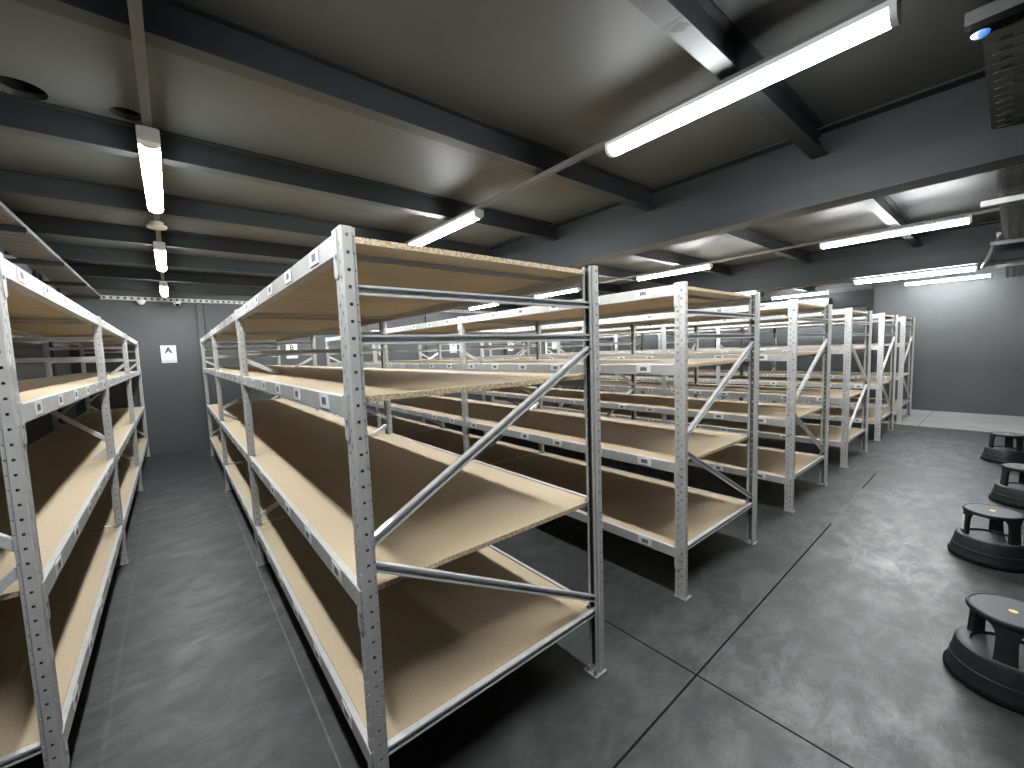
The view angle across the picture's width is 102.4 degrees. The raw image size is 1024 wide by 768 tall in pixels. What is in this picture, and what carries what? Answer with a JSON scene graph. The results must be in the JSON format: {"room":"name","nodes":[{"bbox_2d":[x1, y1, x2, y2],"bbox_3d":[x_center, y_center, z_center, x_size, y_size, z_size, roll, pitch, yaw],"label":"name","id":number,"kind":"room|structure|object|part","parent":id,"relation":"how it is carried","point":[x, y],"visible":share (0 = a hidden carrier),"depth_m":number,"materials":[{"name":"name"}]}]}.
{"room":"warehouse storage room","nodes":[
{"label":"warehouse storage room","id":0,"kind":"room"},
{"bbox_2d":[0,247,76,461],"bbox_3d":[-2.905,0.010,1.404,0.200,3.200,13.350,-6,6,-39],"label":"wall","id":1,"kind":"structure","parent":0,"point":[37,428],"depth_m":4.86,"materials":[{"name":"grey paint"}]},
{"bbox_2d":[37,274,62,423],"bbox_3d":[-6.101,-0.093,5.476,0.050,2.959,0.140,-6,6,-39],"label":"wall column","id":2,"kind":"structure","parent":1,"relation":"attached to","point":[40,277],"depth_m":5.43,"materials":[{"name":"paint"}]},
{"bbox_2d":[0,201,100,298],"bbox_3d":[-3.890,-1.105,2.990,0.464,0.350,9.140,-6,6,-39],"label":"cable tray","id":3,"kind":"object","parent":1,"relation":"attached to","point":[17,229],"visible":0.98,"depth_m":4.07,"materials":[{"name":"metal"}]},
{"bbox_2d":[61,288,608,454],"bbox_3d":[-1.797,-0.824,11.079,14.290,3.200,0.200,-6,6,-39],"label":"wall","id":4,"kind":"structure","parent":0,"point":[174,395],"depth_m":7.49,"materials":[{"name":"grey paint"}]},
{"bbox_2d":[160,345,176,362],"bbox_3d":[-6.143,-0.534,7.363,0.214,0.310,0.004,-6,6,-39],"label":"aisle sign","id":5,"kind":"object","parent":4,"relation":"attached to","point":[168,353],"visible":1,"depth_m":7.36,"materials":[{"name":"white paper"}]},
{"bbox_2d":[196,301,214,444],"bbox_3d":[-5.728,-0.169,7.697,0.090,2.720,0.050,-6,6,-39],"label":"wall column","id":6,"kind":"structure","parent":4,"relation":"attached to","point":[199,308],"depth_m":7.62,"materials":[{"name":"grey paint"}]},
{"bbox_2d":[286,344,297,358],"bbox_3d":[-4.613,-0.690,8.621,0.214,0.310,0.004,-6,6,-39],"label":"aisle sign","id":7,"kind":"object","parent":4,"relation":"attached to","point":[288,346],"visible":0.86,"depth_m":8.62,"materials":[{"name":"white paper"}]},
{"bbox_2d":[99,295,494,313],"bbox_3d":[-1.713,-1.936,10.893,13.140,0.060,0.098,-6,6,-39],"label":"cable tray","id":8,"kind":"object","parent":4,"relation":"attached to","point":[106,296],"visible":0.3,"depth_m":7.45,"materials":[{"name":"grey metal"}]},
{"bbox_2d":[136,300,145,304],"bbox_3d":[-6.315,-1.386,7.003,0.124,0.078,0.124,-6,6,-39],"label":"ceiling camera","id":9,"kind":"object","parent":8,"relation":"attached to","point":[140,302],"visible":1,"depth_m":6.97,"materials":[{"name":"white plastic"}]},
{"bbox_2d":[172,301,180,305],"bbox_3d":[-5.949,-1.421,7.304,0.124,0.083,0.124,-6,6,-39],"label":"ceiling camera","id":10,"kind":"object","parent":8,"relation":"attached to","point":[176,303],"visible":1,"depth_m":7.26,"materials":[{"name":"white plastic"}]},
{"bbox_2d":[425,314,430,358],"bbox_3d":[-2.140,-0.536,10.648,0.090,2.720,0.050,-6,6,-39],"label":"wall column","id":11,"kind":"structure","parent":4,"relation":"attached to","point":[427,315],"depth_m":10.57,"materials":[{"name":"grey paint"}]},
{"bbox_2d":[450,343,456,352],"bbox_3d":[-1.587,-1.000,11.110,0.214,0.310,0.004,-6,6,-39],"label":"aisle sign","id":12,"kind":"object","parent":4,"relation":"attached to","point":[452,347],"visible":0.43,"depth_m":11.12,"materials":[{"name":"white paper"}]},
{"bbox_2d":[0,0,1023,297],"bbox_3d":[2.472,-1.914,5.752,14.290,0.030,13.750,-6,6,-39],"label":"ceiling","id":13,"kind":"structure","parent":0,"point":[565,76],"depth_m":2.17,"materials":[{"name":"paint"}]},
{"bbox_2d":[0,76,45,93],"bbox_3d":[-2.375,-1.585,1.964,0.194,0.271,0.194,-6,6,-39],"label":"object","id":14,"kind":"structure","parent":13,"relation":"attached to","point":[14,83],"depth_m":2.04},
{"bbox_2d":[112,107,139,114],"bbox_3d":[-2.076,-1.615,2.197,0.136,0.271,0.136,-6,6,-39],"label":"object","id":15,"kind":"structure","parent":13,"relation":"attached to","point":[123,110],"depth_m":2.26,"materials":[{"name":"black"}]},
{"bbox_2d":[33,262,276,287],"bbox_3d":[-4.258,-1.657,6.619,4.582,0.159,0.082,-6,6,-39],"label":"ceiling beam","id":16,"kind":"structure","parent":13,"relation":"attached to","point":[82,269],"depth_m":5.99,"materials":[{"name":"metal"}]},
{"bbox_2d":[53,275,517,308],"bbox_3d":[-3.310,-1.878,8.906,8.972,0.159,0.082,-6,6,-39],"label":"ceiling beam","id":17,"kind":"structure","parent":13,"relation":"attached to","point":[94,282],"depth_m":6.96,"materials":[{"name":"metal"}]},
{"bbox_2d":[3,241,579,298],"bbox_3d":[-1.825,-1.782,7.113,8.972,0.159,0.082,-6,6,-39],"label":"ceiling beam","id":18,"kind":"structure","parent":13,"relation":"attached to","point":[64,251],"depth_m":5.11,"materials":[{"name":"metal"}]},
{"bbox_2d":[2,211,620,292],"bbox_3d":[-1.083,-1.734,6.216,8.972,0.159,0.082,-6,6,-39],"label":"ceiling beam","id":19,"kind":"structure","parent":13,"relation":"attached to","point":[47,225],"depth_m":4.17,"materials":[{"name":"metal"}]},
{"bbox_2d":[0,167,670,285],"bbox_3d":[-0.341,-1.685,5.319,8.972,0.159,0.082,-6,6,-39],"label":"ceiling beam","id":20,"kind":"structure","parent":13,"relation":"attached to","point":[13,182],"depth_m":3.44,"materials":[{"name":"metal"}]},
{"bbox_2d":[0,92,816,291],"bbox_3d":[2.294,-1.831,5.979,13.888,0.159,0.082,-6,6,-39],"label":"ceiling beam","id":21,"kind":"structure","parent":13,"relation":"attached to","point":[19,115],"depth_m":2.68,"materials":[{"name":"metal"}]},
{"bbox_2d":[459,202,1023,308],"bbox_3d":[2.482,-1.759,6.288,0.036,0.026,12.150,-6,6,-39],"label":"track","id":22,"kind":"object","parent":21,"relation":"attached to","point":[997,208],"visible":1,"depth_m":5.00,"materials":[{"name":"grey metal"}]},
{"bbox_2d":[469,303,499,309],"bbox_3d":[-0.696,-1.916,10.133,0.090,0.070,1.200,-6,6,-39],"label":"ceiling light","id":23,"kind":"object","parent":22,"relation":"attached to","point":[489,304],"visible":0.86,"depth_m":10.10,"materials":[{"name":"white plastic"}]},
{"bbox_2d":[534,287,580,297],"bbox_3d":[0.885,-1.814,8.224,0.090,0.070,1.200,-6,6,-39],"label":"ceiling light","id":24,"kind":"object","parent":22,"relation":"attached to","point":[576,289],"visible":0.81,"depth_m":8.13,"materials":[{"name":"white plastic"}]},
{"bbox_2d":[636,263,712,280],"bbox_3d":[2.458,-1.712,6.323,0.090,0.070,1.200,-6,6,-39],"label":"ceiling light","id":25,"kind":"object","parent":22,"relation":"attached to","point":[708,265],"visible":1,"depth_m":6.24,"materials":[{"name":"white plastic"}]},
{"bbox_2d":[819,215,972,248],"bbox_3d":[4.039,-1.610,4.415,0.090,0.070,1.200,-6,6,-39],"label":"ceiling light","id":26,"kind":"object","parent":22,"relation":"attached to","point":[964,219],"visible":1,"depth_m":4.32,"materials":[{"name":"white plastic"}]},
{"bbox_2d":[760,269,1011,297],"bbox_3d":[7.094,-2.231,10.082,0.036,0.026,12.150,-6,6,-39],"label":"track","id":27,"kind":"object","parent":21,"relation":"attached to","point":[1011,269],"visible":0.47,"depth_m":8.80,"materials":[{"name":"grey metal"}]},
{"bbox_2d":[771,290,829,298],"bbox_3d":[7.070,-2.184,10.116,0.090,0.070,1.200,-6,6,-39],"label":"ceiling light","id":28,"kind":"object","parent":27,"relation":"attached to","point":[828,291],"visible":1,"depth_m":10.05,"materials":[{"name":"white plastic"}]},
{"bbox_2d":[904,273,991,285],"bbox_3d":[8.651,-2.081,8.208,0.090,0.070,1.200,-6,6,-39],"label":"ceiling light","id":29,"kind":"object","parent":27,"relation":"attached to","point":[985,274],"visible":1,"depth_m":8.14,"materials":[{"name":"white plastic"}]},
{"bbox_2d":[13,0,811,263],"bbox_3d":[1.144,-1.589,3.526,8.972,0.159,0.082,-6,6,-39],"label":"ceiling beam","id":30,"kind":"structure","parent":13,"relation":"attached to","point":[182,28],"depth_m":1.90,"materials":[{"name":"metal"}]},
{"bbox_2d":[127,0,164,280],"bbox_3d":[-2.162,-1.284,2.469,0.036,0.026,12.150,-6,6,-39],"label":"track","id":31,"kind":"object","parent":30,"relation":"attached to","point":[135,10],"visible":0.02,"depth_m":1.57,"materials":[{"name":"grey metal"}]},
{"bbox_2d":[135,125,163,213],"bbox_3d":[-2.165,-1.236,2.478,0.090,0.070,1.265,-6,6,-39],"label":"ceiling light","id":32,"kind":"object","parent":31,"relation":"attached to","point":[148,138],"visible":1,"depth_m":2.25,"materials":[{"name":"white plastic"}]},
{"bbox_2d":[138,144,162,212],"bbox_3d":[-2.185,-1.224,2.505,0.087,0.042,1.156,-6,6,-39],"label":"diffuser","id":33,"kind":"object","parent":32,"relation":"attached to","point":[150,158],"depth_m":2.39,"materials":[{"name":"white plastic"}]},
{"bbox_2d":[146,220,166,229],"bbox_3d":[-2.901,-1.295,3.357,0.132,0.051,0.132,-6,6,-39],"label":"smoke detector","id":34,"kind":"object","parent":31,"relation":"attached to","point":[155,225],"visible":1,"depth_m":3.33,"materials":[{"name":"white plastic"}]},
{"bbox_2d":[153,241,166,271],"bbox_3d":[-3.739,-1.338,4.379,0.090,0.070,1.265,-6,6,-39],"label":"ceiling light","id":35,"kind":"object","parent":31,"relation":"attached to","point":[159,247],"visible":1,"depth_m":4.15,"materials":[{"name":"white plastic"}]},
{"bbox_2d":[154,250,166,270],"bbox_3d":[-3.759,-1.325,4.406,0.087,0.042,1.156,-6,6,-39],"label":"diffuser","id":36,"kind":"object","parent":35,"relation":"attached to","point":[160,255],"depth_m":4.33,"materials":[{"name":"white plastic"}]},
{"bbox_2d":[159,281,167,296],"bbox_3d":[-5.319,-1.440,6.288,0.090,0.070,1.265,-6,6,-39],"label":"ceiling light","id":37,"kind":"object","parent":31,"relation":"attached to","point":[163,284],"visible":1,"depth_m":6.03,"materials":[{"name":"white plastic"}]},
{"bbox_2d":[160,286,167,296],"bbox_3d":[-5.339,-1.428,6.314,0.087,0.042,1.156,-6,6,-39],"label":"diffuser","id":38,"kind":"object","parent":37,"relation":"attached to","point":[164,290],"depth_m":6.25,"materials":[{"name":"white plastic"}]},
{"bbox_2d":[403,0,905,243],"bbox_3d":[-0.621,-1.442,3.736,0.036,0.026,12.150,-6,6,-39],"label":"track","id":39,"kind":"object","parent":30,"relation":"attached to","point":[600,146],"visible":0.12,"depth_m":2.24,"materials":[{"name":"grey metal"}]},
{"bbox_2d":[408,209,483,245],"bbox_3d":[-0.644,-1.395,3.771,0.090,0.070,1.200,-6,6,-39],"label":"ceiling light","id":40,"kind":"object","parent":39,"relation":"attached to","point":[473,215],"visible":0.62,"depth_m":3.60,"materials":[{"name":"white plastic"}]},
{"bbox_2d":[605,0,901,157],"bbox_3d":[0.936,-1.293,1.863,0.090,0.070,1.200,-6,6,-39],"label":"ceiling light","id":41,"kind":"object","parent":39,"relation":"attached to","point":[885,16],"visible":1,"depth_m":1.68,"materials":[{"name":"white plastic"}]},
{"bbox_2d":[628,0,921,246],"bbox_3d":[1.915,-1.539,2.595,8.972,0.160,0.082,-6,6,-39],"label":"beam","id":42,"kind":"structure","parent":13,"relation":"attached to","point":[700,27],"depth_m":1.83,"materials":[{"name":"metal"}]},
{"bbox_2d":[964,0,1023,129],"bbox_3d":[1.548,-1.303,0.982,2.828,0.338,0.635,-6,6,-39],"label":"air conditioning unit","id":43,"kind":"object","parent":13,"relation":"hanging from","point":[992,43],"visible":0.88,"depth_m":1.59,"materials":[{"name":"grey metal"}]},
{"bbox_2d":[969,3,1023,39],"bbox_3d":[1.538,-1.147,1.307,0.060,0.054,0.115,-6,6,-39],"label":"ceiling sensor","id":44,"kind":"object","parent":43,"relation":"attached to","point":[978,30],"visible":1,"depth_m":1.30,"materials":[{"name":"plastic"}]},
{"bbox_2d":[980,164,1023,245],"bbox_3d":[4.316,-1.590,3.298,4.366,0.338,0.695,-6,6,-39],"label":"cable tray","id":45,"kind":"object","parent":13,"relation":"hanging from","point":[1016,198],"visible":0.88,"depth_m":3.22,"materials":[{"name":"grey metal"}]},
{"bbox_2d":[978,232,1001,268],"bbox_3d":[5.543,-1.527,4.747,0.095,0.295,0.896,2,6,41],"label":"conduit","id":46,"kind":"object","parent":45,"relation":"attached to","point":[998,234],"visible":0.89,"depth_m":4.82,"materials":[{"name":"grey metal"}]},
{"bbox_2d":[996,259,1023,277],"bbox_3d":[7.772,-1.943,6.136,4.558,0.338,0.690,-6,6,-39],"label":"cable tray","id":47,"kind":"object","parent":13,"relation":"hanging from","point":[1017,267],"visible":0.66,"depth_m":6.58,"materials":[{"name":"grey metal"}]},
{"bbox_2d":[1005,259,1023,277],"bbox_3d":[7.755,-1.843,6.170,4.558,0.054,0.455,-6,6,-39],"label":"tray","id":48,"kind":"object","parent":47,"relation":"on","point":[1019,270],"depth_m":6.70,"materials":[{"name":"grey metal"}]},
{"bbox_2d":[8,390,1023,767],"bbox_3d":[2.578,1.124,6.002,14.490,0.150,13.950,-6,6,-39],"label":"floor","id":49,"kind":"structure","parent":0,"point":[821,641],"depth_m":2.27,"materials":[{"name":"concrete"}]},
{"bbox_2d":[0,253,149,767],"bbox_3d":[-4.255,0.443,4.029,0.714,2.000,7.507,-6,6,-39],"label":"storage rack","id":50,"kind":"object","parent":49,"relation":"on","point":[66,496],"visible":1,"depth_m":2.10,"materials":[{"name":"metal"}]},
{"bbox_3d":[-3.190,1.452,3.358,0.082,0.026,0.082,-6,6,-39],"label":"foot plate","id":51,"kind":"part","parent":50,"relation":"part of","materials":[{"name":"metal"}]},
{"bbox_2d":[355,326,369,415],"bbox_3d":[-3.491,-0.512,9.459,0.220,2.960,0.159,-6,6,-39],"label":"wall column","id":52,"kind":"structure","parent":49,"relation":"on","point":[362,327],"depth_m":9.44,"materials":[{"name":"grey paint"}]},
{"bbox_2d":[486,63,1023,267],"bbox_3d":[0.668,-1.475,4.282,0.180,0.472,13.350,-6,6,-39],"label":"beam","id":53,"kind":"structure","parent":52,"relation":"on","point":[941,132],"depth_m":2.68,"materials":[{"name":"metal"}]},
{"bbox_2d":[200,225,606,767],"bbox_3d":[-2.390,0.340,4.499,1.175,2.000,7.480,-6,6,-39],"label":"storage rack","id":54,"kind":"object","parent":49,"relation":"on","point":[378,542],"visible":1,"depth_m":1.97,"materials":[{"name":"metal"}]},
{"bbox_3d":[-1.989,1.416,3.287,0.082,0.026,0.082,-6,6,-39],"label":"foot plate","id":55,"kind":"part","parent":54,"relation":"part of","materials":[{"name":"metal"}]},
{"bbox_3d":[0.419,1.432,2.078,0.082,0.026,0.082,-6,6,-39],"label":"foot plate","id":56,"kind":"part","parent":54,"relation":"part of","materials":[{"name":"metal"}]},
{"bbox_2d":[502,308,512,397],"bbox_3d":[-0.111,-0.857,12.239,0.220,2.960,0.159,-6,6,-39],"label":"wall column","id":57,"kind":"structure","parent":49,"relation":"on","point":[506,352],"depth_m":12.19,"materials":[{"name":"grey paint"}]},
{"bbox_2d":[508,216,1023,309],"bbox_3d":[4.048,-1.821,7.062,0.180,0.472,13.350,-6,6,-39],"label":"beam","id":58,"kind":"structure","parent":57,"relation":"on","point":[967,245],"depth_m":5.86,"materials":[{"name":"metal"}]},
{"bbox_2d":[739,291,758,294],"bbox_3d":[3.821,-1.573,7.479,0.090,0.070,1.200,-6,6,-39],"label":"ceiling light","id":59,"kind":"object","parent":58,"relation":"attached to","point":[754,292],"visible":0.07,"depth_m":7.08,"materials":[{"name":"white plastic"}]},
{"bbox_2d":[759,280,853,291],"bbox_3d":[4.611,-1.547,6.522,0.020,0.020,1.260,-6,6,-39],"label":"conduit","id":60,"kind":"object","parent":58,"relation":"attached to","point":[847,280],"visible":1,"depth_m":6.47,"materials":[{"name":"grey metal"}]},
{"bbox_2d":[854,264,977,283],"bbox_3d":[5.402,-1.471,5.570,0.090,0.070,1.200,-6,6,-39],"label":"ceiling light","id":61,"kind":"object","parent":58,"relation":"attached to","point":[970,267],"visible":1,"depth_m":5.49,"materials":[{"name":"white plastic"}]},
{"bbox_2d":[325,281,759,600],"bbox_3d":[-0.865,0.182,5.777,1.175,2.000,7.480,-6,6,-39],"label":"storage rack","id":62,"kind":"object","parent":49,"relation":"on","point":[666,517],"visible":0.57,"depth_m":3.46,"materials":[{"name":"metal"}]},
{"bbox_3d":[1.107,1.360,2.666,0.082,0.026,0.082,-6,6,-39],"label":"foot plate","id":63,"kind":"part","parent":62,"relation":"part of","materials":[{"name":"metal"}]},
{"bbox_3d":[1.944,1.275,3.355,0.082,0.026,0.082,-6,6,-39],"label":"foot plate","id":64,"kind":"part","parent":62,"relation":"part of","materials":[{"name":"metal"}]},
{"bbox_2d":[418,299,831,512],"bbox_3d":[0.690,0.023,7.056,1.175,2.000,7.480,-6,6,-39],"label":"storage rack","id":65,"kind":"object","parent":49,"relation":"on","point":[782,466],"visible":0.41,"depth_m":4.61,"materials":[{"name":"metal"}]},
{"bbox_2d":[489,308,872,467],"bbox_3d":[2.250,-0.137,8.339,1.175,2.000,7.480,-6,6,-39],"label":"storage rack","id":66,"kind":"object","parent":49,"relation":"on","point":[839,436],"visible":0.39,"depth_m":6.16,"materials":[{"name":"metal"}]},
{"bbox_2d":[545,313,897,440],"bbox_3d":[3.822,-0.297,9.632,1.175,2.000,7.480,-6,6,-39],"label":"storage rack","id":67,"kind":"object","parent":49,"relation":"on","point":[835,414],"visible":0.41,"depth_m":7.29,"materials":[{"name":"metal"}]},
{"bbox_2d":[599,316,914,423],"bbox_3d":[5.345,-0.453,10.884,1.175,2.000,7.480,-6,6,-39],"label":"storage rack","id":68,"kind":"object","parent":49,"relation":"on","point":[899,402],"visible":0.35,"depth_m":8.62,"materials":[{"name":"metal"}]},
{"bbox_2d":[943,593,1023,714],"bbox_3d":[2.301,1.215,1.897,0.425,0.352,0.425,-5,6,-33],"label":"step stool","id":69,"kind":"object","parent":49,"relation":"on","point":[989,662],"visible":1,"depth_m":1.87,"materials":[{"name":"black plastic"}]},
{"bbox_3d":[2.290,1.136,2.018,0.130,0.162,0.044,-2,5,-3],"label":"leg","id":70,"kind":"part","parent":69,"relation":"part of","materials":[{"name":"black plastic"}]},
{"bbox_3d":[2.192,1.155,1.821,0.044,0.162,0.130,-5,6,-33],"label":"leg","id":71,"kind":"part","parent":69,"relation":"part of","materials":[{"name":"black plastic"}]},
{"bbox_2d":[947,503,1023,572],"bbox_3d":[3.466,1.086,2.975,0.425,0.352,0.425,1,5,28],"label":"step stool","id":72,"kind":"object","parent":49,"relation":"on","point":[992,547],"visible":1,"depth_m":2.91,"materials":[{"name":"black plastic"}]},
{"bbox_3d":[3.351,1.016,3.030,0.044,0.162,0.130,1,5,28],"label":"leg","id":73,"kind":"part","parent":72,"relation":"part of","materials":[{"name":"black plastic"}]},
{"bbox_3d":[3.572,1.008,3.036,0.044,0.162,0.130,-5,6,-31],"label":"leg","id":74,"kind":"part","parent":72,"relation":"part of","materials":[{"name":"black plastic"}]},
{"bbox_3d":[3.467,1.027,2.842,0.130,0.162,0.044,-2,5,-1],"label":"leg","id":75,"kind":"part","parent":72,"relation":"part of","materials":[{"name":"black plastic"}]},
{"bbox_2d":[980,431,1023,463],"bbox_3d":[6.272,0.804,5.220,0.425,0.352,0.425,1,5,28],"label":"step stool","id":76,"kind":"object","parent":49,"relation":"on","point":[1007,453],"visible":0.97,"depth_m":5.17,"materials":[{"name":"black plastic"}]},
{"bbox_3d":[6.158,0.734,5.275,0.044,0.162,0.130,1,5,28],"label":"leg","id":77,"kind":"part","parent":76,"relation":"part of","materials":[{"name":"black plastic"}]},
{"bbox_3d":[6.379,0.726,5.281,0.044,0.162,0.130,-5,6,-31],"label":"leg","id":78,"kind":"part","parent":76,"relation":"part of","materials":[{"name":"black plastic"}]},
{"bbox_3d":[6.274,0.745,5.087,0.130,0.162,0.044,-2,5,-1],"label":"leg","id":79,"kind":"part","parent":76,"relation":"part of","materials":[{"name":"black plastic"}]},
{"bbox_2d":[988,463,1023,508],"bbox_3d":[4.861,0.961,3.908,0.425,0.352,0.425,0,5,22],"label":"step stool","id":80,"kind":"object","parent":49,"relation":"on","point":[1004,491],"visible":1,"depth_m":3.92,"materials":[{"name":"black plastic"}]},
{"bbox_3d":[4.741,0.892,3.951,0.044,0.162,0.130,0,5,22],"label":"leg","id":81,"kind":"part","parent":80,"relation":"part of","materials":[{"name":"black plastic"}]},
{"bbox_3d":[4.960,0.882,3.980,0.044,0.162,0.130,-6,6,-37],"label":"leg","id":82,"kind":"part","parent":80,"relation":"part of","materials":[{"name":"black plastic"}]},
{"bbox_2d":[608,265,1023,416],"bbox_3d":[7.944,-1.099,10.326,0.200,3.200,13.350,-6,6,-39],"label":"wall","id":83,"kind":"structure","parent":0,"point":[969,338],"depth_m":8.58,"materials":[{"name":"grey paint"}]},
{"bbox_2d":[721,306,865,396],"bbox_3d":[7.362,-0.733,11.092,0.023,2.385,3.358,-6,6,-39],"label":"door","id":84,"kind":"structure","parent":83,"relation":"in","point":[803,363],"depth_m":10.63,"materials":[{"name":"paint"}]},
{"bbox_2d":[715,289,873,397],"bbox_3d":[7.259,-0.905,10.997,0.034,2.750,3.590,-6,6,-39],"label":"trim","id":85,"kind":"structure","parent":83,"relation":"attached to","point":[858,297],"depth_m":9.90,"materials":[{"name":"metal"}]},
{"bbox_2d":[798,298,830,305],"bbox_3d":[7.449,-2.037,10.431,0.207,0.171,1.000,-6,6,-39],"label":"ceiling light","id":86,"kind":"object","parent":83,"relation":"attached to","point":[824,301],"visible":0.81,"depth_m":10.14,"materials":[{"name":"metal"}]}
]}

